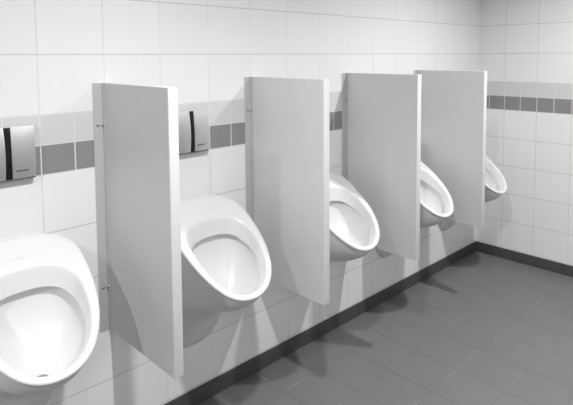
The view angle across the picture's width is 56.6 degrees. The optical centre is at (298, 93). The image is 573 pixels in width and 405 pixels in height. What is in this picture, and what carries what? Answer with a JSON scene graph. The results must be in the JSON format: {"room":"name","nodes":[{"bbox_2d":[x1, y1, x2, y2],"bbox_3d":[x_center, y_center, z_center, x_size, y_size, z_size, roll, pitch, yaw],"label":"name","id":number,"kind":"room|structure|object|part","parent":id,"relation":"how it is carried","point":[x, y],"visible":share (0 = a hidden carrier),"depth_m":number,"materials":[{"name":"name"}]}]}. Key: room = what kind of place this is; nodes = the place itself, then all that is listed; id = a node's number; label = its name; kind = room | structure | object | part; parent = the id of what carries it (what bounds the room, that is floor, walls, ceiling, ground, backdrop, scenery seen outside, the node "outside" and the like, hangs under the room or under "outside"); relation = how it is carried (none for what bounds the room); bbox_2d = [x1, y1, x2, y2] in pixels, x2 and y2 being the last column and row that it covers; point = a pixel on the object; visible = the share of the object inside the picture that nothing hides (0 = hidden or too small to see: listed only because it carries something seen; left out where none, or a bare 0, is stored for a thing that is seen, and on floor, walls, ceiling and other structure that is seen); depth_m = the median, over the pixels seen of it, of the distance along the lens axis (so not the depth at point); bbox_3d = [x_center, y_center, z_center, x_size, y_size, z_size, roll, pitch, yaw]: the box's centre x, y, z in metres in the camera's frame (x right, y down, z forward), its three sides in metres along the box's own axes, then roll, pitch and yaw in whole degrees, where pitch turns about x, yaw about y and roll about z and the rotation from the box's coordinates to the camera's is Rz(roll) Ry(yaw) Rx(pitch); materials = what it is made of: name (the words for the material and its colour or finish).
{"room":"public restroom","nodes":[
{"label":"public restroom","id":0,"kind":"room"},
{"bbox_2d":[0,0,480,404],"bbox_3d":[-0.835,0.143,1.864,6.216,2.640,0.120,-4,6,-45],"label":"wall","id":1,"kind":"structure","parent":0,"point":[52,52],"depth_m":2.21,"materials":[{"name":"tile"}]},
{"bbox_2d":[0,125,35,182],"bbox_3d":[-0.919,0.191,1.679,0.161,0.170,0.027,-4,6,-45],"label":"flush plate","id":2,"kind":"object","parent":1,"relation":"attached to","point":[17,144],"visible":1,"depth_m":1.69,"materials":[{"name":"metal"}]},
{"bbox_3d":[-0.921,0.192,1.680,0.157,0.167,0.023,-4,6,-45],"label":"mounting frame","id":3,"kind":"part","parent":2,"relation":"part of","materials":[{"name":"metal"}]},
{"bbox_2d":[0,233,99,404],"bbox_3d":[-0.787,0.785,1.587,0.370,0.629,0.400,-4,6,-45],"label":"urinal","id":4,"kind":"object","parent":1,"relation":"attached to","point":[50,309],"visible":1,"depth_m":1.64,"materials":[{"name":"white ceramic"}]},
{"bbox_2d":[0,286,85,376],"bbox_3d":[-0.763,0.721,1.558,0.260,0.231,0.252,-4,6,-45],"label":"bowl","id":5,"kind":"object","parent":4,"relation":"on","point":[43,328],"depth_m":1.63,"materials":[{"name":"white ceramic"}]},
{"bbox_2d":[92,83,183,378],"bbox_3d":[-0.545,0.424,1.774,0.070,0.907,0.443,-4,6,-45],"label":"partition","id":6,"kind":"object","parent":1,"relation":"attached to","point":[135,126],"depth_m":1.75,"materials":[{"name":"laminate"}]},
{"bbox_2d":[178,109,208,154],"bbox_3d":[-0.437,0.154,2.157,0.161,0.170,0.027,-4,6,-45],"label":"flush plate","id":7,"kind":"object","parent":1,"relation":"attached to","point":[193,126],"visible":0.84,"depth_m":2.15,"materials":[{"name":"metal"}]},
{"bbox_3d":[-0.438,0.155,2.159,0.157,0.167,0.023,-4,6,-45],"label":"mounting frame","id":8,"kind":"part","parent":7,"relation":"part of","materials":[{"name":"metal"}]},
{"bbox_2d":[180,195,271,347],"bbox_3d":[-0.300,0.748,2.070,0.370,0.629,0.400,-4,6,-45],"label":"urinal","id":9,"kind":"object","parent":1,"relation":"attached to","point":[226,262],"visible":0.78,"depth_m":2.11,"materials":[{"name":"white ceramic"}]},
{"bbox_2d":[192,234,261,294],"bbox_3d":[-0.276,0.684,2.040,0.260,0.231,0.252,-4,6,-45],"label":"bowl","id":10,"kind":"object","parent":9,"relation":"on","point":[231,264],"depth_m":2.12,"materials":[{"name":"white ceramic"}]},
{"bbox_2d":[244,77,329,304],"bbox_3d":[-0.059,0.387,2.256,0.070,0.907,0.443,-4,6,-45],"label":"partition","id":11,"kind":"object","parent":1,"relation":"attached to","point":[287,119],"depth_m":2.23,"materials":[{"name":"laminate"}]},
{"bbox_2d":[164,241,476,404],"bbox_3d":[-0.784,1.306,1.903,5.976,0.074,0.007,-4,6,-45],"label":"baseboard","id":12,"kind":"structure","parent":1,"relation":"attached to","point":[201,393],"depth_m":2.72,"materials":[{"name":"tile"}]},
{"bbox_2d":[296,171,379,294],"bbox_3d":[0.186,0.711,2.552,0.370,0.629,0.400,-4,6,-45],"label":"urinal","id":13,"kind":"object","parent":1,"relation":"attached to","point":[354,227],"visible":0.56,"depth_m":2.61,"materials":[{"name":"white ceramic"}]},
{"bbox_2d":[329,201,371,245],"bbox_3d":[0.211,0.647,2.523,0.260,0.231,0.252,-4,6,-45],"label":"bowl","id":14,"kind":"object","parent":13,"relation":"on","point":[351,221],"depth_m":2.61,"materials":[{"name":"white ceramic"}]},
{"bbox_2d":[342,73,421,259],"bbox_3d":[0.410,0.351,2.722,0.070,0.907,0.443,-4,6,-45],"label":"partition","id":15,"kind":"object","parent":1,"relation":"attached to","point":[381,113],"depth_m":2.69,"materials":[{"name":"laminate"}]},
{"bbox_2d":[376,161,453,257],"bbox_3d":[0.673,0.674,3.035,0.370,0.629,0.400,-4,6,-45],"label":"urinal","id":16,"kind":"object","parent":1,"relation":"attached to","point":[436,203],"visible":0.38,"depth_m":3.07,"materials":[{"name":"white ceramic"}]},
{"bbox_2d":[420,179,445,213],"bbox_3d":[0.697,0.610,3.005,0.260,0.231,0.252,-4,6,-45],"label":"bowl","id":17,"kind":"object","parent":16,"relation":"on","point":[432,192],"depth_m":3.08,"materials":[{"name":"white ceramic"}]},
{"bbox_2d":[414,70,486,227],"bbox_3d":[0.898,0.314,3.205,0.070,0.907,0.443,-4,6,-45],"label":"partition","id":18,"kind":"object","parent":1,"relation":"attached to","point":[453,103],"depth_m":3.16,"materials":[{"name":"laminate"}]},
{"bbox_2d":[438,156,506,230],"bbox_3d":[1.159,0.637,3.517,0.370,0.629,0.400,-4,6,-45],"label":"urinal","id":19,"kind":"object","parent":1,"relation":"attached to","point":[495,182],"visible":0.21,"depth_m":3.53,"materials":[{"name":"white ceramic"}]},
{"bbox_2d":[485,168,500,190],"bbox_3d":[1.184,0.573,3.488,0.260,0.231,0.252,-4,6,-45],"label":"bowl","id":20,"kind":"object","parent":19,"relation":"on","point":[492,175],"depth_m":3.54,"materials":[{"name":"white ceramic"}]},
{"bbox_2d":[198,251,572,404],"bbox_3d":[0.695,1.502,0.426,5.976,0.120,4.200,-4,6,-45],"label":"floor","id":21,"kind":"structure","parent":0,"point":[482,329],"depth_m":2.64,"materials":[{"name":"tile"}]},
{"bbox_2d":[476,0,572,265],"bbox_3d":[2.892,0.084,2.437,0.120,2.640,4.320,-4,6,-45],"label":"wall","id":22,"kind":"structure","parent":0,"point":[526,46],"depth_m":3.67,"materials":[{"name":"white tile"}]},
{"bbox_2d":[476,241,572,276],"bbox_3d":[2.812,1.244,2.516,0.007,0.074,4.193,-4,6,-45],"label":"baseboard","id":23,"kind":"structure","parent":22,"relation":"attached to","point":[534,261],"depth_m":3.73,"materials":[{"name":"tile"}]}
]}

